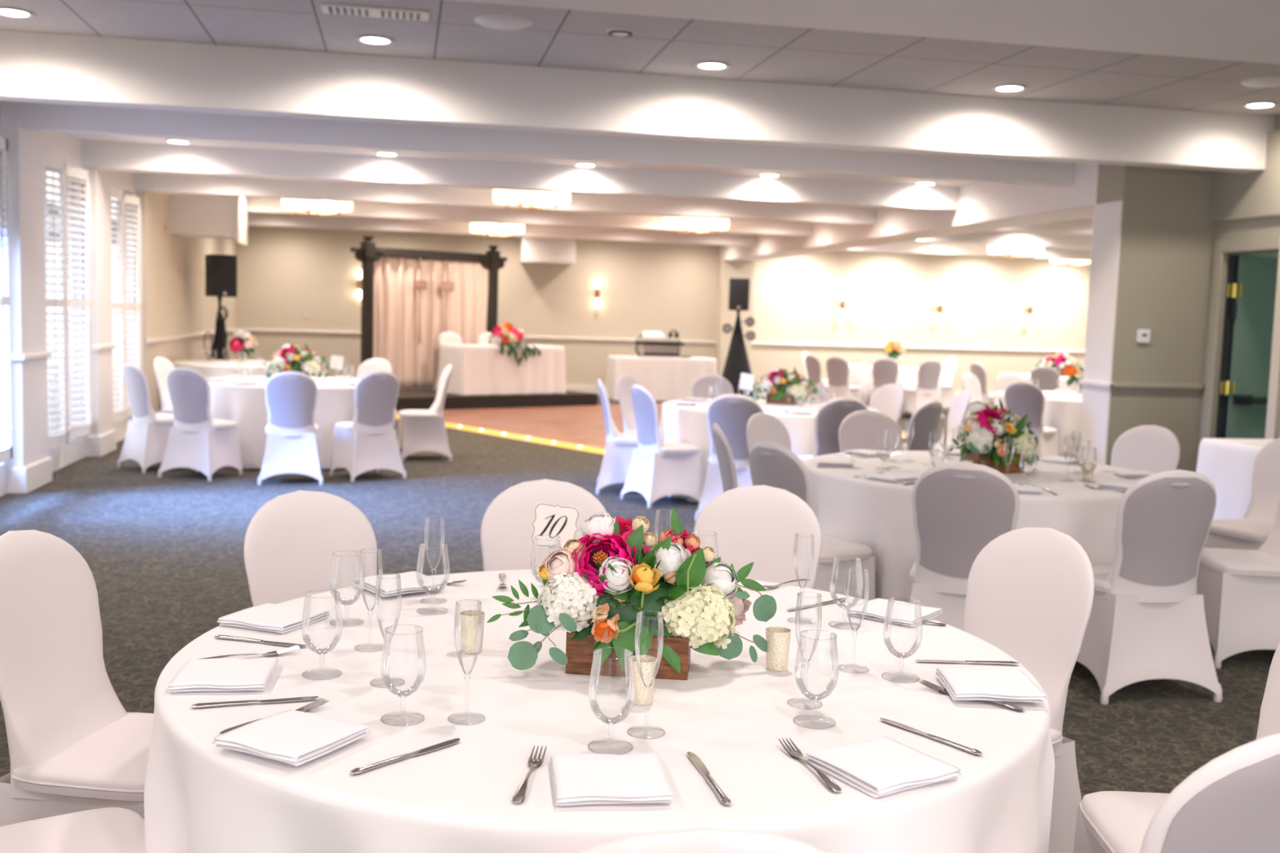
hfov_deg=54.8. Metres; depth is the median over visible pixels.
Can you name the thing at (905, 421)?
bowl
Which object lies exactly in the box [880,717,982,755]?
knife
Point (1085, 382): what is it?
trim
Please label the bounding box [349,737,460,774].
knife
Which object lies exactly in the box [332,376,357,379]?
folded napkin
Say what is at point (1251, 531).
banquet chair
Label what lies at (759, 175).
recessed light
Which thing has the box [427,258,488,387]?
curtain
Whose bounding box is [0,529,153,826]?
banquet chair
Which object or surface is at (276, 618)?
folded napkin
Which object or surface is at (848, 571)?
bowl
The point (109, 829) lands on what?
banquet chair
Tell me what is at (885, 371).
banquet chair
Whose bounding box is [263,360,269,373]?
bowl
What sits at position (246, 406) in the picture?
tablecloth
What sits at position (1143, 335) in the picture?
thermostat
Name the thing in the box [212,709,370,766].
folded napkin
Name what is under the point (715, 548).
water goblet
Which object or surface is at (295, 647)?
fork
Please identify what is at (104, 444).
baseboard
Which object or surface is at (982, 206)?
beam
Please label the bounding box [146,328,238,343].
trim
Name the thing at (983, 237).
trim
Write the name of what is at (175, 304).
wall
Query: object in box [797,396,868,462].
banquet chair
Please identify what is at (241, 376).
water goblet
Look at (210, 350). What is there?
water goblet
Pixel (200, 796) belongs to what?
tablecloth
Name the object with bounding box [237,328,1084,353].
trim
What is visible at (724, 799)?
knife
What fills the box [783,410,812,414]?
folded napkin
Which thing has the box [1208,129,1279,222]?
wall
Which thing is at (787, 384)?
bowl
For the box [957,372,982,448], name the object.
banquet chair
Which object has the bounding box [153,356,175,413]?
banquet chair
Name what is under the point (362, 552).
bowl
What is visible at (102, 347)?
trim
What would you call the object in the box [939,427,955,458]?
water goblet
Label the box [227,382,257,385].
folded napkin
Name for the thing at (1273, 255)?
wall
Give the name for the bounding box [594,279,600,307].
wall sconce
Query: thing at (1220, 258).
door frame
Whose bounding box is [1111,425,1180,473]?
banquet chair
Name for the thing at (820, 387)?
water goblet
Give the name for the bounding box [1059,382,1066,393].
bowl
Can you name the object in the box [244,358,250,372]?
bowl
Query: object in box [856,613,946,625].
fork
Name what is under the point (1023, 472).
water goblet
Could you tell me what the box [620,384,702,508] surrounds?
banquet chair
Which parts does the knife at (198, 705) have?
handle, blade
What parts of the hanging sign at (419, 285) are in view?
cord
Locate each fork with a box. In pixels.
[197,645,299,659]
[218,697,328,734]
[448,580,466,584]
[497,573,506,586]
[511,745,546,803]
[761,578,809,588]
[777,737,841,792]
[853,471,884,477]
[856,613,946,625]
[918,680,1025,711]
[1083,484,1125,493]
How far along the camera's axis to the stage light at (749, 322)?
20.54 m
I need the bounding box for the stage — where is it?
[395,387,598,410]
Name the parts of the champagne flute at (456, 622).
stem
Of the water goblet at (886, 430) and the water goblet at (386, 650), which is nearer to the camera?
the water goblet at (386, 650)
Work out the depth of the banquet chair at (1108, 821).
2.67 m
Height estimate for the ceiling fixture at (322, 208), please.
0.350 m
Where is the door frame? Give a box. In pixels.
[1201,235,1279,439]
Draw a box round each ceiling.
[0,0,1279,116]
[66,132,980,186]
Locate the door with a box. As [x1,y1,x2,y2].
[1215,254,1278,439]
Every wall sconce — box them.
[355,269,361,299]
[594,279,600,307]
[839,290,846,318]
[937,295,944,322]
[1026,297,1035,324]
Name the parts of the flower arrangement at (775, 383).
wooden planter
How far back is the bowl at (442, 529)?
3.14 m
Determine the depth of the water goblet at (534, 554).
3.19 m
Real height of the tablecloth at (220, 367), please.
0.745 m
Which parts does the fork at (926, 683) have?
handle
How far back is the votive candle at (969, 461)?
5.99 m
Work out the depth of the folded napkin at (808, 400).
11.15 m
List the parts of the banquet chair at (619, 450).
panel, backrest, seat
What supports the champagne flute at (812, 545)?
on the tablecloth at (200, 796)
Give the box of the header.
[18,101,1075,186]
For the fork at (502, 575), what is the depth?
3.37 m
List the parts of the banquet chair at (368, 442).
seat, backrest, panel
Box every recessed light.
[0,7,34,17]
[164,139,191,143]
[355,35,394,44]
[374,151,399,155]
[573,163,596,167]
[606,27,634,36]
[694,61,729,70]
[758,173,781,177]
[914,182,937,185]
[992,84,1026,92]
[1242,102,1277,108]
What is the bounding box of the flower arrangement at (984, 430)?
[948,398,1039,473]
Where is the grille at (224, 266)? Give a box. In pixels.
[213,255,235,295]
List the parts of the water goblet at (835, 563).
stem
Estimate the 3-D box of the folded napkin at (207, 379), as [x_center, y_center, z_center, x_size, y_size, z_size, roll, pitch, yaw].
[-4.052,-0.448,11.771,0.193,0.020,0.179,0,6,-21]
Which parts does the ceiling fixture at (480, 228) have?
lamp shade, lamp shade, lamp shade, lamp shade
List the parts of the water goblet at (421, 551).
stem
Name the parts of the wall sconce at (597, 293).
lamp shade, lamp shade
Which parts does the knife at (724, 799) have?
blade, handle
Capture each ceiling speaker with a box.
[474,13,533,30]
[1240,75,1279,88]
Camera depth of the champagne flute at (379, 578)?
2.44 m
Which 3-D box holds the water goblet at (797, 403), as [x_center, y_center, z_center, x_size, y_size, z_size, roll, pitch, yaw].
[1.312,-0.207,10.083,0.081,0.166,0.081,3,5,11]
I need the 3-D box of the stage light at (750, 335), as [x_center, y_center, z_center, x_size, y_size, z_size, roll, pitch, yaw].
[1.814,-1.517,20.625,0.230,0.160,0.142,2,5,4]
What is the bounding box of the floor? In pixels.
[0,395,1275,800]
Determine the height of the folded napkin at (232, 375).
0.020 m
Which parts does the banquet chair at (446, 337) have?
backrest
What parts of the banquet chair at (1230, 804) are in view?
panel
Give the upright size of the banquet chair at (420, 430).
0.955 m
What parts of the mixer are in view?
lid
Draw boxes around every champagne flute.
[244,358,250,381]
[254,357,262,379]
[262,360,269,383]
[301,361,306,373]
[333,360,339,383]
[354,548,382,652]
[369,573,404,687]
[419,515,446,604]
[447,599,485,724]
[626,610,665,738]
[654,509,671,545]
[715,379,722,395]
[720,377,725,395]
[743,382,749,395]
[784,384,792,410]
[786,533,814,624]
[786,591,822,709]
[815,383,823,409]
[817,382,824,407]
[838,567,869,673]
[887,425,900,468]
[902,421,914,462]
[928,431,939,461]
[1003,436,1014,483]
[1024,424,1036,466]
[1059,436,1075,481]
[1066,431,1081,474]
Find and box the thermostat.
[1136,328,1150,342]
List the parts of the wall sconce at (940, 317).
lamp shade, lamp shade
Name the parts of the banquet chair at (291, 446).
backrest, panel, seat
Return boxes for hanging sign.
[413,257,427,343]
[440,259,454,331]
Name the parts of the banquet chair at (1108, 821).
seat, backrest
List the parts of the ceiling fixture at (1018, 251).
lamp shade, lamp shade, lamp shade, lamp shade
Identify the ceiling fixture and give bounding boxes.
[281,199,352,217]
[470,222,524,237]
[493,189,570,210]
[663,217,728,235]
[987,244,1044,258]
[1049,258,1090,267]
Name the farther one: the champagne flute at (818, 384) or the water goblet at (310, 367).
the water goblet at (310, 367)
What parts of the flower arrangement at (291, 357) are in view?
wooden planter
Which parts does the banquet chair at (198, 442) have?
panel, backrest, seat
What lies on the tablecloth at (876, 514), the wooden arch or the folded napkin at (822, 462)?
the folded napkin at (822, 462)
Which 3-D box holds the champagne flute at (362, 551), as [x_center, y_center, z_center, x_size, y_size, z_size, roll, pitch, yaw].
[-0.586,0.376,2.685,0.068,0.216,0.068,-2,6,-35]
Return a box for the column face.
[1078,200,1123,465]
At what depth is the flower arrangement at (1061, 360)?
19.03 m
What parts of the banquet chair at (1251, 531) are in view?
seat, backrest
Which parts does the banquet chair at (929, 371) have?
seat, backrest, panel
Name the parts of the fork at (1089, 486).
handle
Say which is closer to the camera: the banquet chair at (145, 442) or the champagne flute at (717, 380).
the champagne flute at (717, 380)
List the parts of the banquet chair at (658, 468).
panel, backrest, seat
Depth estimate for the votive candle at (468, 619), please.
2.67 m
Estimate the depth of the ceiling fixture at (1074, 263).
22.73 m
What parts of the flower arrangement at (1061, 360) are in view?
wooden planter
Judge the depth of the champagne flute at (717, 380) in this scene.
10.47 m
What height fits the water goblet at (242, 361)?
0.166 m
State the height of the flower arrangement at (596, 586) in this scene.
0.334 m
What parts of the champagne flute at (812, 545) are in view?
stem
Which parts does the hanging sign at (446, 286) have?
cord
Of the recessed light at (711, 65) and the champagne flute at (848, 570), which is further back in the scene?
the recessed light at (711, 65)
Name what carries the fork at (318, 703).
on the tablecloth at (200, 796)
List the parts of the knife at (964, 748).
blade, handle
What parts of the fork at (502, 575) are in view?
handle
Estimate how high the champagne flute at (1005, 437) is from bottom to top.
0.216 m
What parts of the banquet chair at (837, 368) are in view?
panel, backrest, seat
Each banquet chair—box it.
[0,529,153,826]
[0,807,146,852]
[117,362,193,473]
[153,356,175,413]
[157,366,242,481]
[244,490,377,606]
[257,371,323,484]
[329,371,406,482]
[356,357,391,378]
[398,364,452,461]
[433,331,462,391]
[477,332,493,344]
[480,479,607,571]
[576,826,826,852]
[595,378,638,493]
[617,374,659,433]
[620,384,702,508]
[691,373,733,398]
[693,484,821,589]
[694,393,764,521]
[711,422,737,492]
[746,412,791,454]
[749,440,875,600]
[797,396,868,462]
[800,351,827,399]
[804,354,827,402]
[822,355,861,402]
[838,409,902,453]
[868,357,900,418]
[869,383,903,422]
[900,359,943,419]
[902,390,970,451]
[905,399,942,451]
[909,462,1019,631]
[940,356,957,407]
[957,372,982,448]
[963,527,1094,852]
[965,362,994,417]
[995,371,1026,391]
[1004,381,1057,457]
[1030,365,1060,391]
[1073,642,1279,852]
[1076,469,1222,705]
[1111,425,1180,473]
[1139,733,1279,852]
[1196,497,1279,668]
[1203,438,1279,550]
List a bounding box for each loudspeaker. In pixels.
[204,253,236,300]
[728,277,750,313]
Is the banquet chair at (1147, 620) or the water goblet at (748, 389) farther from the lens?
the water goblet at (748, 389)
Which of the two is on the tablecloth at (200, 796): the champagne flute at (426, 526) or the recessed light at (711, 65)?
the champagne flute at (426, 526)
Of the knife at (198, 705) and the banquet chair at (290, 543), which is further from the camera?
the banquet chair at (290, 543)
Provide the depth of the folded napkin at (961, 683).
2.46 m
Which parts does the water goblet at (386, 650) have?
stem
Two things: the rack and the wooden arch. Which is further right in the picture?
the rack
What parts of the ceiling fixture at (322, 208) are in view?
lamp shade, lamp shade, lamp shade, lamp shade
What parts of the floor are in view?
edge trim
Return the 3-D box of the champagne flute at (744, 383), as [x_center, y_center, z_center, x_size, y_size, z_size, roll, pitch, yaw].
[0.875,-0.254,10.177,0.068,0.216,0.068,5,6,34]
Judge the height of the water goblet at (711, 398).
0.166 m
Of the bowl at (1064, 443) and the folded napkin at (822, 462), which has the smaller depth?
the bowl at (1064, 443)
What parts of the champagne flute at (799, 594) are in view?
stem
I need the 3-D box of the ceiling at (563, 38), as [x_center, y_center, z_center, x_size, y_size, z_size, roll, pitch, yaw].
[1.377,-1.977,3.016,10.000,0.100,11.750,1,5,-11]
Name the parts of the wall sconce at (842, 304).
lamp shade, lamp shade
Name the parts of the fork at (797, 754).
handle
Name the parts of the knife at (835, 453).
handle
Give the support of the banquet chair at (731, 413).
on the floor
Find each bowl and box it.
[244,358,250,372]
[255,348,262,357]
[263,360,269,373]
[333,360,339,374]
[358,548,382,610]
[374,573,401,638]
[423,515,444,569]
[453,599,482,674]
[634,610,663,687]
[786,384,792,399]
[793,533,814,588]
[795,591,822,662]
[817,383,823,399]
[844,567,869,631]
[883,595,922,658]
[889,425,900,450]
[904,421,914,444]
[1003,436,1014,465]
[1027,424,1036,436]
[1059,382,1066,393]
[1063,436,1075,464]
[1070,431,1081,457]
[1074,440,1091,462]
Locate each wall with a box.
[0,100,136,496]
[135,191,235,413]
[235,225,1089,393]
[1196,115,1279,464]
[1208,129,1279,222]
[1248,251,1279,257]
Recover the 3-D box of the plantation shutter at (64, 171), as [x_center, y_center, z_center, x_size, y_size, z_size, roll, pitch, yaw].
[-5.018,-1.088,10.884,0.153,2.400,1.661,1,5,-11]
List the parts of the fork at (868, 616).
handle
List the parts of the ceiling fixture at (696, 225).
lamp shade, lamp shade, lamp shade, lamp shade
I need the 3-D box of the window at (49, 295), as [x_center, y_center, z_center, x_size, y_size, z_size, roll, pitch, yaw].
[-5.206,-1.097,10.809,0.060,2.460,1.600,1,5,-11]
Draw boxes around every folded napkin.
[167,657,279,692]
[206,377,225,381]
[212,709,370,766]
[217,603,330,633]
[222,374,248,377]
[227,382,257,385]
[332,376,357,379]
[351,571,442,597]
[549,753,673,806]
[670,401,696,405]
[680,397,708,401]
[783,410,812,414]
[797,399,822,403]
[803,737,960,798]
[814,458,853,466]
[843,448,888,457]
[848,598,942,626]
[863,473,917,482]
[934,667,1046,703]
[938,448,961,455]
[1014,484,1042,493]
[1039,456,1085,464]
[1053,389,1073,392]
[1095,481,1133,491]
[1111,470,1154,478]
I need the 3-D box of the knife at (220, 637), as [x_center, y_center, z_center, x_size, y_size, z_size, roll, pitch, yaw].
[-0.831,0.470,2.706,0.226,0.008,0.017,3,5,15]
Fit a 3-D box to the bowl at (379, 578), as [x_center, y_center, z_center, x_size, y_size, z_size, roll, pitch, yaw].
[-0.496,0.360,2.435,0.052,0.134,0.052,4,6,23]
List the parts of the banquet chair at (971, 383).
backrest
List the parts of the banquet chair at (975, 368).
panel, backrest, seat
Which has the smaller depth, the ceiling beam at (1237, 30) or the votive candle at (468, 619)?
the votive candle at (468, 619)
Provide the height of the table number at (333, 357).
0.263 m
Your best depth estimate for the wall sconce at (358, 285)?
21.81 m
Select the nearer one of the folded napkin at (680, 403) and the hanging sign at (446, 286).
the folded napkin at (680, 403)
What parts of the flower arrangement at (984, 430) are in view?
wooden planter, curved stem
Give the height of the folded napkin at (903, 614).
0.020 m
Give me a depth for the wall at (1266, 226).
10.15 m
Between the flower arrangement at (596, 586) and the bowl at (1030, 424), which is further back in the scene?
the bowl at (1030, 424)
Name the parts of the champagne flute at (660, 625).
stem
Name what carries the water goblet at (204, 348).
on the tablecloth at (220, 367)
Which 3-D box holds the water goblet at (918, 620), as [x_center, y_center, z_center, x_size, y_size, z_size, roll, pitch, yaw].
[0.549,0.444,2.582,0.081,0.166,0.081,2,5,6]
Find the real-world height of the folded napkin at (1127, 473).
0.020 m
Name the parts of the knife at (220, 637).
handle, blade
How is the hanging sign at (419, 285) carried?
hanging from the wooden arch
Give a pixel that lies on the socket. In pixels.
(219, 298)
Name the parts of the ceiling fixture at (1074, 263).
lamp shade, lamp shade, lamp shade, lamp shade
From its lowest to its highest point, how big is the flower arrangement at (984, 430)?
0.374 m
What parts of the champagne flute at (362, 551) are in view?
stem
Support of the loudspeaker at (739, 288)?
on the speaker stand at (737, 362)
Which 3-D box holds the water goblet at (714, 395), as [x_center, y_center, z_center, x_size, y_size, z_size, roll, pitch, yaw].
[0.628,-0.290,10.777,0.081,0.166,0.081,5,6,34]
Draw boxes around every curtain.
[373,256,429,388]
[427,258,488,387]
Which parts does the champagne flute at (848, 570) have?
stem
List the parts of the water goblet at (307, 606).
stem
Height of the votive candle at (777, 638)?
0.085 m
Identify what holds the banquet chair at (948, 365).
on the floor
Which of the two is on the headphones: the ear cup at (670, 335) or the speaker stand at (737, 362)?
the ear cup at (670, 335)
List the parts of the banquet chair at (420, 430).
seat, backrest, panel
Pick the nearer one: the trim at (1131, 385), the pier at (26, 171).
the pier at (26, 171)
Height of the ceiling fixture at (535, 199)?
0.350 m
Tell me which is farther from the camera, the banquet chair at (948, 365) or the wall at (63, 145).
the banquet chair at (948, 365)
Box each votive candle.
[460,610,484,653]
[632,655,656,706]
[765,626,791,671]
[960,460,972,462]
[1082,462,1094,481]
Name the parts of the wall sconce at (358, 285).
lamp shade, lamp shade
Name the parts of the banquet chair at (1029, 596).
seat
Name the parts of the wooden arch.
post, post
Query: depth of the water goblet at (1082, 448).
6.02 m
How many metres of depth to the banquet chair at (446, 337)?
19.86 m
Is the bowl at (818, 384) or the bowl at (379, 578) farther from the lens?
the bowl at (818, 384)
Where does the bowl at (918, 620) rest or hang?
on the water goblet at (918, 620)
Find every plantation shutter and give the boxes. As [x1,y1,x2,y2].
[0,136,13,462]
[44,155,93,447]
[111,187,142,421]
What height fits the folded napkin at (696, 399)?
0.020 m
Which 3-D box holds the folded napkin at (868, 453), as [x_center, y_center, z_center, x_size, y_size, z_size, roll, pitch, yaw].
[1.269,0.148,6.915,0.179,0.020,0.193,-3,7,-41]
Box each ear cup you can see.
[668,332,672,337]
[674,332,679,337]
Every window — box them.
[44,166,74,435]
[111,186,126,412]
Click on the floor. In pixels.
(164, 555)
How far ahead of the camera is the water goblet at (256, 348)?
16.04 m
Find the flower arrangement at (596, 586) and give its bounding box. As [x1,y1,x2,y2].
[486,506,776,679]
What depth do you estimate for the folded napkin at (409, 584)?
3.22 m
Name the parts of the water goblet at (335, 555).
stem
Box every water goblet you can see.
[203,348,210,362]
[209,350,216,364]
[222,347,230,361]
[237,364,246,382]
[238,351,244,364]
[243,362,252,379]
[255,348,262,361]
[264,365,273,379]
[301,590,342,679]
[309,367,318,385]
[328,550,364,626]
[342,366,351,383]
[345,364,354,381]
[380,624,426,725]
[416,542,449,614]
[530,534,560,603]
[587,647,635,754]
[691,530,718,559]
[706,383,716,403]
[709,386,719,400]
[737,382,746,395]
[746,389,755,400]
[793,629,839,728]
[795,391,805,406]
[819,386,828,403]
[826,389,835,401]
[828,555,862,629]
[875,435,892,470]
[881,595,922,683]
[883,429,897,461]
[931,444,948,466]
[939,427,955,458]
[1018,448,1037,485]
[1056,377,1064,392]
[1058,382,1066,397]
[1073,440,1091,472]
[1079,446,1097,482]
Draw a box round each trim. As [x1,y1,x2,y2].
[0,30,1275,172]
[3,351,51,360]
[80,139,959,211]
[84,343,115,350]
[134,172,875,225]
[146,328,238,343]
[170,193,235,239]
[235,196,247,245]
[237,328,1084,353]
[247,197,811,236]
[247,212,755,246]
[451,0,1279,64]
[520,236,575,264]
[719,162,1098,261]
[840,241,1091,260]
[906,231,1092,248]
[986,217,1093,235]
[1078,379,1112,387]
[1110,382,1204,389]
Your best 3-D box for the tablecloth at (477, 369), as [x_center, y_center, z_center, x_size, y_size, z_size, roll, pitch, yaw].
[-2.188,-0.921,19.725,1.939,0.755,0.822,-2,7,-39]
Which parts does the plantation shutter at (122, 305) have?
shutter panel, shutter panel, shutter panel, shutter panel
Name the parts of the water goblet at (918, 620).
stem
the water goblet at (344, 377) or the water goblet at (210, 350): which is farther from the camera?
the water goblet at (210, 350)
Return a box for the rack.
[634,339,684,357]
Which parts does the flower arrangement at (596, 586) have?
flower stem, wooden planter, flower stem, curved stem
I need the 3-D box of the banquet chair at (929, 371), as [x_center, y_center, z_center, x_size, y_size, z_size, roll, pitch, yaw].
[4.514,-0.607,19.707,0.530,0.955,0.517,0,5,-19]
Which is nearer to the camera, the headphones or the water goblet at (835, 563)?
the water goblet at (835, 563)
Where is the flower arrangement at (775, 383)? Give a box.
[751,366,817,404]
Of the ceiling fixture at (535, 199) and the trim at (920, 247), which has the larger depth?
the trim at (920, 247)
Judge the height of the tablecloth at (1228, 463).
0.745 m
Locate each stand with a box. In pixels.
[203,300,229,359]
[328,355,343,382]
[721,313,759,399]
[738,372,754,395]
[936,416,947,466]
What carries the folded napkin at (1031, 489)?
on the tablecloth at (876, 514)
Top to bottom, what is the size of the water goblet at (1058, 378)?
0.166 m
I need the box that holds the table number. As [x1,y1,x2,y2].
[530,502,579,586]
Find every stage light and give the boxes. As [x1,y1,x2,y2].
[722,324,736,333]
[741,316,755,326]
[743,330,755,340]
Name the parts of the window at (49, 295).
pane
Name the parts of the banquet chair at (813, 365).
panel, backrest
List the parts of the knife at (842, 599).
blade, handle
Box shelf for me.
[634,341,684,345]
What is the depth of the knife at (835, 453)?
6.83 m
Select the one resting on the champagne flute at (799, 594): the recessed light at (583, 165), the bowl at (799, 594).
the bowl at (799, 594)
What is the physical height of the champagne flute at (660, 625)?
0.216 m
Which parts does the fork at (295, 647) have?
handle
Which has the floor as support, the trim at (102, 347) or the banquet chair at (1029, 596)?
the banquet chair at (1029, 596)
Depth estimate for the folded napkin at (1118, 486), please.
5.76 m
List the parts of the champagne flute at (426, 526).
stem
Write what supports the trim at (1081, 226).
attached to the ceiling at (85, 136)
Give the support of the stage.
on the floor
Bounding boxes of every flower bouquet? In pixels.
[228,328,258,362]
[488,321,541,366]
[883,341,906,360]
[1063,364,1084,395]
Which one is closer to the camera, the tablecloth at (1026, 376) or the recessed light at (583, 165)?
the recessed light at (583, 165)
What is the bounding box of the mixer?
[635,330,676,342]
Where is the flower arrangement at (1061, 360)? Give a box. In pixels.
[1035,351,1082,376]
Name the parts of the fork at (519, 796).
handle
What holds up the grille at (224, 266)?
attached to the loudspeaker at (220, 270)
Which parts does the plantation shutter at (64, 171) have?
shutter panel, shutter panel, shutter panel, shutter panel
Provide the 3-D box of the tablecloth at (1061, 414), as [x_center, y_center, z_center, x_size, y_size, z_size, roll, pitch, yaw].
[4.862,0.032,13.707,1.896,0.745,1.887,1,5,-11]
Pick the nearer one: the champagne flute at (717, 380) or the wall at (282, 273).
the champagne flute at (717, 380)
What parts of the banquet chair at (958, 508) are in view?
seat, panel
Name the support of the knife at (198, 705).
on the tablecloth at (200, 796)
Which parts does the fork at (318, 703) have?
handle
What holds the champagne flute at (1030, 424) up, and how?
on the tablecloth at (876, 514)
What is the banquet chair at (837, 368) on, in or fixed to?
on the floor
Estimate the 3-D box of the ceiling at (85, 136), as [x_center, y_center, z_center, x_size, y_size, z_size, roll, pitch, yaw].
[2.530,-3.018,16.333,17.300,0.300,14.050,1,5,-11]
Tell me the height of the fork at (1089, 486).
0.012 m
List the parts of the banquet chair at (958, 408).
seat, backrest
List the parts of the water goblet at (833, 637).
stem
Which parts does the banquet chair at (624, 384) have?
backrest, seat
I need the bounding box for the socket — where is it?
[217,296,222,300]
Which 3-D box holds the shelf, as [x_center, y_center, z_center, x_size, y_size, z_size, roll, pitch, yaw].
[0.342,-1.485,22.017,0.800,0.040,0.480,0,5,-14]
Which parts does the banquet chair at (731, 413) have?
panel, backrest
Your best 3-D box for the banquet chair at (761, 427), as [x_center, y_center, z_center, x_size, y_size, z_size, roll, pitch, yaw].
[0.875,0.413,7.133,0.517,0.955,0.530,6,7,41]
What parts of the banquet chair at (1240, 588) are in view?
seat, backrest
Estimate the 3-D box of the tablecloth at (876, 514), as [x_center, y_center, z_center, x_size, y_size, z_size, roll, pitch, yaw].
[1.764,0.599,6.366,1.885,0.745,1.881,1,5,-11]
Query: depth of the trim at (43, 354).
9.49 m
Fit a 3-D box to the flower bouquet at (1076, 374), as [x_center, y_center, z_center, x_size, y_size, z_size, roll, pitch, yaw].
[4.896,-0.517,13.740,0.372,0.346,0.333,3,5,17]
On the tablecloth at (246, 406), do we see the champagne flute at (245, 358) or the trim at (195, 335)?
the champagne flute at (245, 358)
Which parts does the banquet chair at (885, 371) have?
panel, backrest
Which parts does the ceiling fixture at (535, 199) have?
lamp shade, lamp shade, lamp shade, lamp shade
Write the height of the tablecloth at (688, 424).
0.745 m
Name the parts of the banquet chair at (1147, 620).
seat, backrest, panel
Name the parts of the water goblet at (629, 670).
stem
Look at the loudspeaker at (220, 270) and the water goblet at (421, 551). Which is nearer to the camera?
the water goblet at (421, 551)
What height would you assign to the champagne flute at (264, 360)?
0.216 m
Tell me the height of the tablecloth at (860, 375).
0.745 m
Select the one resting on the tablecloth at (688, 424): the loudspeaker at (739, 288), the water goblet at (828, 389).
the water goblet at (828, 389)
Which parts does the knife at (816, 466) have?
handle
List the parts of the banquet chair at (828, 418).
seat, panel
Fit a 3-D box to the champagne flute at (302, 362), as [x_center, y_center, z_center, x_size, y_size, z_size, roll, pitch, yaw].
[-3.158,-0.504,11.619,0.068,0.216,0.068,0,6,-21]
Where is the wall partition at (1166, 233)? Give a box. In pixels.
[1096,164,1213,471]
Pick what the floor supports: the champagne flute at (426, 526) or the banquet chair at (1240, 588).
the banquet chair at (1240, 588)
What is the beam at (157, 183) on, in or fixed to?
attached to the wall at (175, 304)
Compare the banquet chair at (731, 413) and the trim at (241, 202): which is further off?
the trim at (241, 202)
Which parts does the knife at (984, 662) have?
blade, handle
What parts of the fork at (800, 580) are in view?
handle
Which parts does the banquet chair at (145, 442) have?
panel, backrest, seat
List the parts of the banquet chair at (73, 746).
seat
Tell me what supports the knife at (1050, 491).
on the tablecloth at (876, 514)
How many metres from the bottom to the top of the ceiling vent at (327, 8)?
0.016 m
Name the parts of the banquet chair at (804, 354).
backrest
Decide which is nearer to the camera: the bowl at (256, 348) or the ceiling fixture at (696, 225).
the bowl at (256, 348)
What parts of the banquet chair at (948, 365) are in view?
seat, backrest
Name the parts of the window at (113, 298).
pane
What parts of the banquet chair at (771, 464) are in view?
panel, backrest, seat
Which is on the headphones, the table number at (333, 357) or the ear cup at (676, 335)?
the ear cup at (676, 335)
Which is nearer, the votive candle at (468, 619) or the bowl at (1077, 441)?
the votive candle at (468, 619)
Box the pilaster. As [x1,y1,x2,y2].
[715,260,755,376]
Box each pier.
[0,100,48,467]
[82,167,113,435]
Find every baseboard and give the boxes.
[5,457,52,493]
[84,430,116,457]
[565,385,959,398]
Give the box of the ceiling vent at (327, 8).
[320,2,429,21]
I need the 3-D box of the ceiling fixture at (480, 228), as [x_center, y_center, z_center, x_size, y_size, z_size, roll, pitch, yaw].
[-2.188,-3.066,18.924,0.728,0.350,0.728,0,6,-22]
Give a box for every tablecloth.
[143,568,1054,852]
[172,360,325,377]
[208,376,396,469]
[437,343,565,395]
[605,355,716,400]
[658,398,878,502]
[803,450,1140,603]
[826,364,941,415]
[993,391,1082,457]
[1017,373,1082,391]
[1195,438,1275,519]
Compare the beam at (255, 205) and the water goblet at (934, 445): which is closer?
the water goblet at (934, 445)
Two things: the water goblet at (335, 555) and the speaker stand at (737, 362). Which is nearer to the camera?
the water goblet at (335, 555)
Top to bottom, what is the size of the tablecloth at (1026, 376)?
0.745 m
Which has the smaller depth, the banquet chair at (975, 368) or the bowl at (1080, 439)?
the bowl at (1080, 439)
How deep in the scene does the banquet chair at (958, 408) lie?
10.44 m
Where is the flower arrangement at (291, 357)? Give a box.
[258,342,330,378]
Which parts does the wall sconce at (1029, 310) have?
lamp shade, lamp shade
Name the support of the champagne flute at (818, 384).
on the tablecloth at (688, 424)
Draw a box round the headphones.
[668,329,679,337]
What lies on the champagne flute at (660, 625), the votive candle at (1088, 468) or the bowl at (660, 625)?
the bowl at (660, 625)
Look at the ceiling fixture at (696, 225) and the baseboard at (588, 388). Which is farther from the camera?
the baseboard at (588, 388)
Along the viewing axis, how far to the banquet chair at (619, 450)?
10.40 m
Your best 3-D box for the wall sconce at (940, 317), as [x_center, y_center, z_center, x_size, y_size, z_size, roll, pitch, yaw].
[5.834,-2.277,23.949,0.110,0.530,0.140,1,5,-11]
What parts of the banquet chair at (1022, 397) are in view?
panel, backrest, seat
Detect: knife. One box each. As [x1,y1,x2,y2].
[191,696,319,708]
[214,635,306,647]
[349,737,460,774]
[686,751,730,804]
[786,597,844,610]
[816,466,861,468]
[835,453,866,457]
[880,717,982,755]
[902,482,915,484]
[915,659,1018,665]
[1043,487,1057,495]
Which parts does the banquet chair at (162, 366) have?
seat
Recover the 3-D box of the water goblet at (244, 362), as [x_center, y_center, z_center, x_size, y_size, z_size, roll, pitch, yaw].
[-3.859,-0.548,12.158,0.081,0.166,0.081,4,6,24]
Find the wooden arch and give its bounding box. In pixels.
[350,235,507,364]
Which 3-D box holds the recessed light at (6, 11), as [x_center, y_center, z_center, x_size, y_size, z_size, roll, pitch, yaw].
[-3.735,-2.464,7.351,0.236,0.012,0.236,1,5,-11]
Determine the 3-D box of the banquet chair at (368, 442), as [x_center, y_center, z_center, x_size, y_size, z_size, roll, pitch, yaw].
[-2.407,-0.026,10.918,0.530,0.955,0.517,-2,7,-39]
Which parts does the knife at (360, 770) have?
handle, blade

